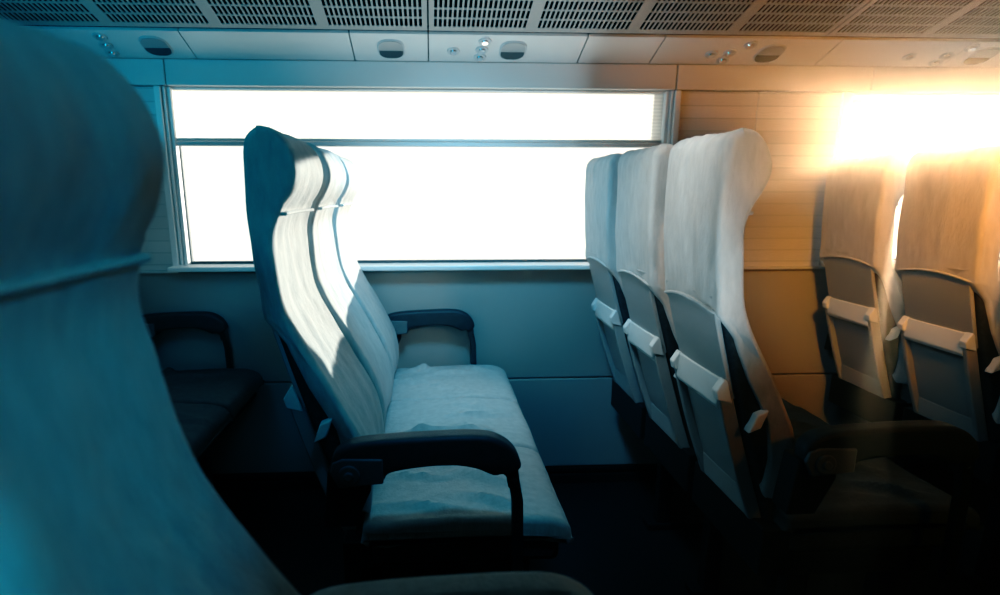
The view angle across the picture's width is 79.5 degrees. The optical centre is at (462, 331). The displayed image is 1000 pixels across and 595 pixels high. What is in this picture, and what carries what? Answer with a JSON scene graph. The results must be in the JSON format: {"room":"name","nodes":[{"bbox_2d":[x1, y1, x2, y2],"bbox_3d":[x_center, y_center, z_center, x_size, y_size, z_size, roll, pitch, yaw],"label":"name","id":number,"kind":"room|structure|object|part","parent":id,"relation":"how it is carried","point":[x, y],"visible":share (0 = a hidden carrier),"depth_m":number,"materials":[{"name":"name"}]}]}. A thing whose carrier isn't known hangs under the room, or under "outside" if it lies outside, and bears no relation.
{"room":"train carriage","nodes":[
{"label":"train carriage","id":0,"kind":"room"},
{"bbox_2d":[133,86,172,269],"bbox_3d":[-1.582,-0.565,2.256,0.935,0.673,0.034,-1,13,-3],"label":"wall pier","id":1,"kind":"object","parent":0,"point":[157,243],"visible":0.2,"depth_m":2.31,"materials":[{"name":"laminate"}]},
{"bbox_2d":[0,0,999,67],"bbox_3d":[0.650,-0.718,0.436,7.140,0.262,3.995,-1,13,-3],"label":"ceiling","id":2,"kind":"structure","parent":0,"point":[880,33],"depth_m":2.02,"materials":[{"name":"plastic"}]},
{"bbox_2d":[92,32,107,40],"bbox_3d":[-1.222,-0.997,2.024,0.049,0.023,0.046,-2,13,-10],"label":"button","id":3,"kind":"object","parent":2,"relation":"attached to","point":[98,36],"visible":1,"depth_m":2.02,"materials":[{"name":"grey metal"}]},
{"bbox_2d":[98,41,113,49],"bbox_3d":[-1.231,-0.991,2.074,0.049,0.023,0.046,-2,13,-10],"label":"button","id":4,"kind":"object","parent":2,"relation":"attached to","point":[103,44],"visible":0.98,"depth_m":2.06,"materials":[{"name":"grey metal"}]},
{"bbox_2d":[105,49,119,56],"bbox_3d":[-1.237,-0.986,2.120,0.049,0.023,0.046,-2,13,-10],"label":"button","id":5,"kind":"object","parent":2,"relation":"attached to","point":[112,53],"visible":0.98,"depth_m":2.11,"materials":[{"name":"grey metal"}]},
{"bbox_3d":[-1.377,-0.995,2.062,0.846,0.065,0.161,-1,13,-3],"label":"cove panel","id":6,"kind":"part","parent":2,"relation":"part of","materials":[{"name":"plastic"}]},
{"bbox_2d":[138,36,172,55],"bbox_3d":[-1.063,-0.993,2.083,0.095,0.043,0.107,-1,13,-3],"label":"reading lamp","id":7,"kind":"object","parent":2,"relation":"attached to","point":[153,45],"visible":1,"depth_m":2.08,"materials":[{"name":"grey plastic"}]},
{"bbox_3d":[-0.670,-1.003,2.098,0.561,0.065,0.161,-1,13,-3],"label":"cove panel","id":8,"kind":"part","parent":2,"relation":"part of","materials":[{"name":"plastic"}]},
{"bbox_3d":[-0.254,-1.008,2.119,0.264,0.065,0.161,-1,13,-3],"label":"cove panel","id":9,"kind":"part","parent":2,"relation":"part of","materials":[{"name":"plastic"}]},
{"bbox_2d":[377,39,404,57],"bbox_3d":[-0.252,-1.002,2.124,0.095,0.043,0.107,-1,13,-3],"label":"reading lamp","id":10,"kind":"object","parent":2,"relation":"attached to","point":[387,48],"visible":1,"depth_m":2.11,"materials":[{"name":"grey plastic"}]},
{"bbox_2d":[447,47,459,54],"bbox_3d":[-0.032,-1.004,2.145,0.049,0.023,0.046,-2,13,-10],"label":"button","id":11,"kind":"object","parent":2,"relation":"attached to","point":[453,50],"visible":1,"depth_m":2.13,"materials":[{"name":"grey metal"}]},
{"bbox_2d":[474,54,485,60],"bbox_3d":[0.064,-1.002,2.186,0.049,0.023,0.046,-2,13,-10],"label":"button","id":12,"kind":"object","parent":2,"relation":"attached to","point":[478,57],"visible":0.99,"depth_m":2.18,"materials":[{"name":"grey metal"}]},
{"bbox_2d":[475,46,487,53],"bbox_3d":[0.070,-1.007,2.140,0.049,0.023,0.046,-2,13,-10],"label":"button","id":13,"kind":"object","parent":2,"relation":"attached to","point":[480,49],"visible":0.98,"depth_m":2.13,"materials":[{"name":"grey metal"}]},
{"bbox_2d":[478,37,491,45],"bbox_3d":[0.079,-1.012,2.091,0.049,0.023,0.046,-2,13,-10],"label":"button","id":14,"kind":"object","parent":2,"relation":"attached to","point":[485,41],"visible":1,"depth_m":2.08,"materials":[{"name":"grey metal"}]},
{"bbox_2d":[0,0,999,38],"bbox_3d":[0.575,-1.048,1.832,7.140,0.142,0.500,-1,13,-3],"label":"ceiling vent","id":15,"kind":"object","parent":2,"relation":"in","point":[433,19],"depth_m":1.97,"materials":[{"name":"metal"}]},
{"bbox_3d":[0.155,-1.013,2.140,0.548,0.065,0.161,-1,13,-3],"label":"cove panel","id":16,"kind":"part","parent":2,"relation":"part of","materials":[{"name":"plastic"}]},
{"bbox_2d":[499,41,526,59],"bbox_3d":[0.181,-1.007,2.146,0.095,0.043,0.107,-1,13,-3],"label":"reading lamp","id":17,"kind":"object","parent":2,"relation":"attached to","point":[509,50],"visible":1,"depth_m":2.14,"materials":[{"name":"grey plastic"}]},
{"bbox_3d":[0.567,-1.018,2.162,0.268,0.065,0.161,-1,13,-3],"label":"cove panel","id":18,"kind":"part","parent":2,"relation":"part of","materials":[{"name":"plastic"}]},
{"bbox_2d":[705,50,717,57],"bbox_3d":[0.910,-1.016,2.193,0.049,0.023,0.046,-2,13,-10],"label":"button","id":19,"kind":"object","parent":2,"relation":"attached to","point":[713,53],"visible":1,"depth_m":2.18,"materials":[{"name":"grey metal"}]},
{"bbox_2d":[716,56,729,63],"bbox_3d":[0.969,-1.012,2.232,0.049,0.023,0.046,-2,13,-10],"label":"button","id":20,"kind":"object","parent":2,"relation":"attached to","point":[721,60],"visible":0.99,"depth_m":2.22,"materials":[{"name":"grey metal"}]},
{"bbox_2d":[723,49,736,56],"bbox_3d":[0.974,-1.017,2.186,0.049,0.023,0.046,-2,13,-10],"label":"button","id":21,"kind":"object","parent":2,"relation":"attached to","point":[730,52],"visible":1,"depth_m":2.18,"materials":[{"name":"grey metal"}]},
{"bbox_3d":[1.021,-1.023,2.185,0.633,0.065,0.161,-1,13,-3],"label":"cove panel","id":22,"kind":"part","parent":2,"relation":"part of","materials":[{"name":"plastic"}]},
{"bbox_2d":[744,41,757,48],"bbox_3d":[1.028,-1.024,2.139,0.049,0.023,0.046,-2,13,-10],"label":"button","id":23,"kind":"object","parent":2,"relation":"attached to","point":[752,44],"visible":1,"depth_m":2.13,"materials":[{"name":"grey metal"}]},
{"bbox_2d":[753,44,786,62],"bbox_3d":[1.123,-1.019,2.194,0.095,0.043,0.107,-1,13,-3],"label":"reading lamp","id":24,"kind":"object","parent":2,"relation":"attached to","point":[769,53],"visible":1,"depth_m":2.19,"materials":[{"name":"grey plastic"}]},
{"bbox_3d":[1.586,-1.030,2.213,0.489,0.065,0.161,-1,13,-3],"label":"cove panel","id":25,"kind":"part","parent":2,"relation":"part of","materials":[{"name":"plastic"}]},
{"bbox_2d":[902,53,916,60],"bbox_3d":[1.661,-1.024,2.231,0.049,0.023,0.046,-2,13,-10],"label":"button","id":26,"kind":"object","parent":2,"relation":"attached to","point":[910,56],"visible":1,"depth_m":2.22,"materials":[{"name":"grey metal"}]},
{"bbox_2d":[928,59,942,65],"bbox_3d":[1.792,-1.022,2.274,0.049,0.023,0.046,-2,13,-10],"label":"button","id":27,"kind":"object","parent":2,"relation":"attached to","point":[937,61],"visible":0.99,"depth_m":2.27,"materials":[{"name":"grey metal"}]},
{"bbox_2d":[939,52,954,59],"bbox_3d":[1.798,-1.027,2.228,0.049,0.023,0.046,-2,13,-10],"label":"button","id":28,"kind":"object","parent":2,"relation":"attached to","point":[947,55],"visible":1,"depth_m":2.22,"materials":[{"name":"grey metal"}]},
{"bbox_3d":[2.214,-1.038,2.245,0.761,0.065,0.161,-1,13,-3],"label":"cove panel","id":29,"kind":"part","parent":2,"relation":"part of","materials":[{"name":"plastic"}]},
{"bbox_2d":[964,44,979,51],"bbox_3d":[1.851,-1.033,2.181,0.049,0.023,0.046,-2,13,-10],"label":"button","id":30,"kind":"object","parent":2,"relation":"attached to","point":[971,47],"visible":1,"depth_m":2.17,"materials":[{"name":"grey"}]},
{"bbox_2d":[961,47,999,64],"bbox_3d":[1.933,-1.028,2.236,0.095,0.043,0.107,-1,13,-3],"label":"reading lamp","id":31,"kind":"object","parent":2,"relation":"attached to","point":[980,56],"visible":1,"depth_m":2.23,"materials":[{"name":"grey plastic"}]},
{"bbox_2d":[121,58,999,94],"bbox_3d":[0.550,-0.232,2.514,7.140,1.776,0.094,-1,13,-3],"label":"wall","id":32,"kind":"structure","parent":0,"point":[121,58],"depth_m":2.27,"materials":[{"name":"plastic"}]},
{"bbox_2d":[104,58,169,86],"bbox_3d":[-2.045,-0.932,2.140,1.936,0.088,0.047,-1,13,-3],"label":"trim","id":33,"kind":"structure","parent":32,"relation":"attached to","point":[139,72],"depth_m":2.16,"materials":[{"name":"plastic"}]},
{"bbox_2d":[153,86,681,271],"bbox_3d":[-0.145,-0.583,2.323,1.952,0.672,0.166,-1,13,-3],"label":"window","id":34,"kind":"structure","parent":32,"relation":"in","point":[174,179],"depth_m":2.30,"materials":[{"name":"paint"}]},
{"bbox_3d":[-0.144,-0.260,2.377,1.952,0.019,0.123,-1,13,-3],"label":"sill","id":35,"kind":"part","parent":34,"relation":"part of","materials":[{"name":"paint"}]},
{"bbox_2d":[173,89,663,147],"bbox_3d":[-0.146,-0.808,2.283,1.864,0.200,0.029,-1,13,-3],"label":"window pane","id":36,"kind":"object","parent":34,"relation":"attached to","point":[203,117],"visible":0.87,"depth_m":2.28,"materials":[{"name":"glass"}]},
{"bbox_2d":[164,59,676,90],"bbox_3d":[-0.134,-0.955,2.237,1.883,0.088,0.047,-1,13,-3],"label":"wall panel","id":37,"kind":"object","parent":32,"relation":"attached to","point":[179,72],"depth_m":2.22,"materials":[{"name":"plastic"}]},
{"bbox_2d":[139,266,999,473],"bbox_3d":[0.552,0.188,2.564,7.140,0.937,0.119,-1,13,-3],"label":"wall panel","id":38,"kind":"object","parent":32,"relation":"in","point":[540,327],"depth_m":2.47,"materials":[{"name":"plastic"}]},
{"bbox_2d":[213,457,948,491],"bbox_3d":[0.554,0.615,2.634,7.140,0.072,0.058,-1,13,-3],"label":"baseboard","id":39,"kind":"structure","parent":38,"relation":"attached to","point":[923,465],"depth_m":2.60,"materials":[{"name":"black plastic"}]},
{"bbox_2d":[673,65,872,92],"bbox_3d":[1.190,-0.971,2.305,0.761,0.088,0.047,-1,13,-3],"label":"wall panel","id":40,"kind":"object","parent":32,"relation":"attached to","point":[707,78],"depth_m":2.28,"materials":[{"name":"plastic"}]},
{"bbox_2d":[819,92,999,266],"bbox_3d":[2.444,-0.613,2.455,1.959,0.672,0.166,-1,13,-3],"label":"window","id":41,"kind":"structure","parent":32,"relation":"in","point":[845,109],"depth_m":2.35,"materials":[{"name":"paint"}]},
{"bbox_3d":[2.445,-0.291,2.509,1.959,0.019,0.123,-1,13,-3],"label":"sill","id":42,"kind":"part","parent":41,"relation":"part of","materials":[{"name":"paint"}]},
{"bbox_2d":[852,95,999,107],"bbox_3d":[2.444,-0.917,2.397,1.871,0.044,0.036,-1,13,-3],"label":"roller blind","id":43,"kind":"object","parent":41,"relation":"attached to","point":[858,100],"visible":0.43,"depth_m":2.36,"materials":[{"name":"fabric"}]},
{"bbox_2d":[864,67,999,93],"bbox_3d":[2.846,-0.991,2.389,2.548,0.088,0.047,-1,13,-3],"label":"trim","id":44,"kind":"structure","parent":32,"relation":"attached to","point":[900,80],"depth_m":2.31,"materials":[{"name":"plastic"}]},
{"bbox_2d":[217,474,999,594],"bbox_3d":[0.650,1.092,0.857,7.140,0.051,3.995,-1,13,-3],"label":"floor","id":45,"kind":"structure","parent":0,"point":[612,551],"depth_m":2.14,"materials":[{"name":"plastic"}]},
{"bbox_2d":[172,403,232,462],"bbox_3d":[-1.085,0.160,1.759,0.660,1.357,0.388,-1,13,-3],"label":"seat","id":46,"kind":"object","parent":45,"relation":"on","point":[202,426],"visible":0.11,"depth_m":1.84,"materials":[{"name":"white fabric"}]},
{"bbox_2d":[143,311,264,487],"bbox_3d":[-1.107,0.067,2.158,0.661,1.357,0.426,-1,13,-3],"label":"seat","id":47,"kind":"object","parent":45,"relation":"on","point":[233,389],"visible":0.24,"depth_m":2.23,"materials":[{"name":"white fabric"}]},
{"bbox_3d":[-1.100,-0.030,2.330,0.365,0.098,0.048,-1,13,-3],"label":"armrest","id":48,"kind":"part","parent":47,"relation":"part of","materials":[{"name":"black plastic"}]},
{"bbox_3d":[-1.070,0.487,2.238,0.408,0.501,0.354,-1,13,-3],"label":"seat","id":49,"kind":"part","parent":47,"relation":"part of","materials":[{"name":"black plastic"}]},
{"bbox_2d":[162,367,264,417],"bbox_3d":[-1.005,0.208,2.177,0.459,0.097,0.388,-1,13,-3],"label":"cushion","id":50,"kind":"object","parent":47,"relation":"on","point":[230,388],"depth_m":2.17,"materials":[{"name":"fabric"}]},
{"bbox_3d":[-0.928,0.128,2.374,0.040,0.289,0.032,-1,13,-3],"label":"arm post","id":51,"kind":"part","parent":47,"relation":"part of","materials":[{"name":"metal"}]},
{"bbox_2d":[223,392,256,430],"bbox_3d":[-1.009,0.259,2.188,0.412,0.085,0.368,-1,13,-3],"label":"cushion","id":52,"kind":"object","parent":47,"relation":"on","point":[231,401],"depth_m":2.08,"materials":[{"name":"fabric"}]},
{"bbox_2d":[0,17,593,594],"bbox_3d":[0.025,0.457,0.512,0.720,1.343,0.460,-1,13,-3],"label":"seat","id":53,"kind":"object","parent":45,"relation":"on","point":[103,490],"visible":1,"depth_m":0.41,"materials":[{"name":"fabric"}]},
{"bbox_3d":[-0.190,0.195,0.402,0.227,0.800,0.343,-6,13,-2],"label":"seat","id":54,"kind":"part","parent":53,"relation":"part of","materials":[{"name":"fabric"}]},
{"bbox_3d":[-0.012,0.332,0.693,0.365,0.098,0.048,-1,13,-3],"label":"armrest","id":55,"kind":"part","parent":53,"relation":"part of","materials":[{"name":"plastic"}]},
{"bbox_2d":[243,125,573,583],"bbox_3d":[-0.096,0.248,1.376,0.661,1.357,0.494,-1,13,-3],"label":"seat","id":56,"kind":"object","parent":45,"relation":"on","point":[452,501],"visible":0.99,"depth_m":1.28,"materials":[{"name":"fabric"}]},
{"bbox_3d":[-0.314,-0.033,1.353,0.232,0.798,0.343,-1,13,-3],"label":"seat","id":57,"kind":"part","parent":56,"relation":"part of","materials":[{"name":"fabric"}]},
{"bbox_3d":[-0.315,0.007,1.363,0.203,0.855,0.289,-1,13,-3],"label":"backrest","id":58,"kind":"part","parent":56,"relation":"part of","materials":[{"name":"fabric"}]},
{"bbox_3d":[-0.069,0.241,1.164,0.365,0.098,0.048,-1,13,-3],"label":"armrest","id":59,"kind":"part","parent":56,"relation":"part of","materials":[{"name":"black plastic"}]},
{"bbox_3d":[-0.063,0.653,1.527,0.408,0.501,0.354,-1,13,-3],"label":"seat","id":60,"kind":"part","parent":56,"relation":"part of","materials":[{"name":"black plastic"}]},
{"bbox_2d":[361,446,573,547],"bbox_3d":[0.002,0.377,1.466,0.459,0.090,0.388,-1,13,-3],"label":"cushion","id":61,"kind":"object","parent":56,"relation":"on","point":[448,506],"depth_m":1.31,"materials":[{"name":"fabric"}]},
{"bbox_3d":[0.103,0.400,1.208,0.040,0.289,0.032,-1,13,-3],"label":"arm post","id":62,"kind":"part","parent":56,"relation":"part of","materials":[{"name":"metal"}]},
{"bbox_2d":[305,142,538,453],"bbox_3d":[-0.119,0.148,1.808,0.660,1.357,0.388,-1,13,-3],"label":"seat","id":63,"kind":"object","parent":45,"relation":"on","point":[503,417],"visible":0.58,"depth_m":1.77,"materials":[{"name":"fabric"}]},
{"bbox_3d":[-0.334,-0.122,1.734,0.229,0.797,0.343,-1,13,-3],"label":"seat","id":64,"kind":"part","parent":63,"relation":"part of","materials":[{"name":"fabric"}]},
{"bbox_2d":[385,397,538,453],"bbox_3d":[-0.018,0.283,1.845,0.459,0.101,0.388,-1,13,-3],"label":"cushion","id":65,"kind":"object","parent":63,"relation":"on","point":[503,417],"depth_m":1.85,"materials":[{"name":"fabric"}]},
{"bbox_2d":[332,154,518,405],"bbox_3d":[-0.141,0.055,2.207,0.661,1.357,0.426,-1,13,-3],"label":"seat","id":66,"kind":"object","parent":45,"relation":"on","point":[423,381],"visible":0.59,"depth_m":2.18,"materials":[{"name":"fabric"}]},
{"bbox_3d":[-0.355,-0.210,2.114,0.230,0.798,0.343,-1,13,-3],"label":"seat","id":67,"kind":"part","parent":66,"relation":"part of","materials":[{"name":"fabric"}]},
{"bbox_3d":[-0.134,-0.041,2.379,0.365,0.098,0.048,-1,13,-3],"label":"armrest","id":68,"kind":"part","parent":66,"relation":"part of","materials":[{"name":"black plastic"}]},
{"bbox_2d":[390,363,518,405],"bbox_3d":[-0.039,0.197,2.226,0.459,0.097,0.388,-1,13,-3],"label":"cushion","id":69,"kind":"object","parent":66,"relation":"on","point":[423,381],"depth_m":2.19,"materials":[{"name":"fabric"}]},
{"bbox_3d":[0.038,0.117,2.424,0.040,0.289,0.032,-1,13,-3],"label":"arm post","id":70,"kind":"part","parent":66,"relation":"part of","materials":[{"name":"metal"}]},
{"bbox_2d":[585,153,703,529],"bbox_3d":[0.786,0.044,2.254,0.661,1.357,0.426,-1,13,-3],"label":"seat","id":71,"kind":"object","parent":45,"relation":"on","point":[610,308],"visible":0.53,"depth_m":2.14,"materials":[{"name":"white fabric"}]},
{"bbox_3d":[0.572,-0.222,2.161,0.230,0.798,0.343,-1,13,-3],"label":"seat","id":72,"kind":"part","parent":71,"relation":"part of","materials":[{"name":"fabric"}]},
{"bbox_3d":[0.571,-0.181,2.171,0.203,0.855,0.289,-1,13,-3],"label":"backrest","id":73,"kind":"part","parent":71,"relation":"part of","materials":[{"name":"fabric"}]},
{"bbox_3d":[0.823,0.465,2.335,0.408,0.501,0.354,-1,13,-3],"label":"seat","id":74,"kind":"part","parent":71,"relation":"part of","materials":[{"name":"black plastic"}]},
{"bbox_2d":[615,144,830,594],"bbox_3d":[0.808,0.137,1.855,0.660,1.357,0.388,-1,13,-3],"label":"seat","id":75,"kind":"object","parent":45,"relation":"on","point":[650,332],"visible":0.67,"depth_m":1.75,"materials":[{"name":"white fabric"}]},
{"bbox_3d":[0.593,-0.133,1.781,0.229,0.797,0.343,-1,13,-3],"label":"seat","id":76,"kind":"part","parent":75,"relation":"part of","materials":[{"name":"fabric"}]},
{"bbox_3d":[0.592,-0.092,1.790,0.203,0.855,0.289,-1,13,-3],"label":"backrest","id":77,"kind":"part","parent":75,"relation":"part of","materials":[{"name":"plastic"}]},
{"bbox_3d":[0.843,0.553,1.954,0.408,0.501,0.354,-1,13,-3],"label":"seat","id":78,"kind":"part","parent":75,"relation":"part of","materials":[{"name":"black plastic"}]},
{"bbox_2d":[782,399,830,437],"bbox_3d":[0.908,0.272,1.892,0.459,0.101,0.388,-1,13,-3],"label":"cushion","id":79,"kind":"object","parent":75,"relation":"on","point":[802,421],"depth_m":1.82,"materials":[{"name":"fabric"}]},
{"bbox_2d":[664,128,984,594],"bbox_3d":[0.831,0.237,1.424,0.661,1.357,0.494,-1,13,-3],"label":"seat","id":80,"kind":"object","parent":45,"relation":"on","point":[826,499],"visible":1,"depth_m":1.33,"materials":[{"name":"white fabric"}]},
{"bbox_3d":[0.614,-0.044,1.401,0.232,0.798,0.343,-1,13,-3],"label":"seat","id":81,"kind":"part","parent":80,"relation":"part of","materials":[{"name":"fabric"}]},
{"bbox_3d":[0.612,-0.004,1.410,0.203,0.855,0.289,-1,13,-3],"label":"backrest","id":82,"kind":"part","parent":80,"relation":"part of","materials":[{"name":"fabric"}]},
{"bbox_3d":[0.864,0.642,1.574,0.408,0.501,0.354,-1,13,-3],"label":"seat","id":83,"kind":"part","parent":80,"relation":"part of","materials":[{"name":"black plastic"}]},
{"bbox_2d":[789,527,945,550],"bbox_3d":[0.925,0.413,1.524,0.412,0.085,0.368,-1,13,-3],"label":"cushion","id":84,"kind":"object","parent":80,"relation":"on","point":[800,538],"depth_m":1.35,"materials":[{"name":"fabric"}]},
{"bbox_2d":[772,437,984,534],"bbox_3d":[0.929,0.366,1.513,0.459,0.090,0.388,-1,13,-3],"label":"cushion","id":85,"kind":"object","parent":80,"relation":"on","point":[880,497],"depth_m":1.34,"materials":[{"name":"fabric"}]},
{"bbox_3d":[0.858,0.231,1.211,0.365,0.098,0.048,-1,13,-3],"label":"armrest","id":86,"kind":"part","parent":80,"relation":"part of","materials":[{"name":"black plastic"}]},
{"bbox_3d":[1.030,0.389,1.256,0.040,0.289,0.032,-1,13,-3],"label":"arm post","id":87,"kind":"part","parent":80,"relation":"part of","materials":[{"name":"metal"}]},
{"bbox_2d":[819,154,953,495],"bbox_3d":[1.707,0.033,2.301,0.661,1.357,0.426,-1,13,-3],"label":"seat","id":88,"kind":"object","parent":45,"relation":"on","point":[864,306],"visible":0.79,"depth_m":2.16,"materials":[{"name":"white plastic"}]},
{"bbox_3d":[1.493,-0.232,2.208,0.230,0.798,0.343,-1,13,-3],"label":"seat","id":89,"kind":"part","parent":88,"relation":"part of","materials":[{"name":"fabric"}]},
{"bbox_3d":[1.492,-0.192,2.218,0.203,0.855,0.289,-1,13,-3],"label":"backrest","id":90,"kind":"part","parent":88,"relation":"part of","materials":[{"name":"fabric"}]},
{"bbox_3d":[1.744,0.454,2.382,0.408,0.501,0.354,-1,13,-3],"label":"seat","id":91,"kind":"part","parent":88,"relation":"part of","materials":[{"name":"black fabric"}]},
{"bbox_2d":[900,384,911,403],"bbox_3d":[1.809,0.175,2.320,0.459,0.097,0.388,-1,13,-3],"label":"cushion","id":92,"kind":"object","parent":88,"relation":"on","point":[905,398],"depth_m":2.16,"materials":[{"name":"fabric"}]},
{"bbox_2d":[895,145,999,588],"bbox_3d":[1.729,0.126,1.903,0.660,1.357,0.388,-1,13,-3],"label":"seat","id":93,"kind":"object","parent":45,"relation":"on","point":[948,236],"visible":0.98,"depth_m":1.79,"materials":[{"name":"white fabric"}]},
{"bbox_3d":[1.514,-0.144,1.828,0.229,0.797,0.343,-1,13,-3],"label":"seat","id":94,"kind":"part","parent":93,"relation":"part of","materials":[{"name":"fabric"}]},
{"bbox_3d":[1.764,0.542,2.001,0.408,0.501,0.354,-1,13,-3],"label":"seat","id":95,"kind":"part","parent":93,"relation":"part of","materials":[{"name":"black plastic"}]},
{"bbox_3d":[1.512,-0.103,1.837,0.203,0.855,0.289,-1,13,-3],"label":"backrest","id":96,"kind":"part","parent":93,"relation":"part of","materials":[{"name":"fabric"}]},
{"bbox_2d":[678,91,757,141],"bbox_3d":[0.983,-0.596,2.387,0.308,0.673,0.034,-1,13,-3],"label":"wall pier","id":97,"kind":"object","parent":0,"point":[702,113],"visible":0.34,"depth_m":2.31,"materials":[{"name":"laminate"}]},
{"bbox_2d":[744,92,841,266],"bbox_3d":[1.306,-0.600,2.404,0.336,0.673,0.034,-1,13,-3],"label":"wall panel","id":98,"kind":"object","parent":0,"point":[798,129],"visible":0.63,"depth_m":2.38,"materials":[{"name":"laminate"}]}
]}

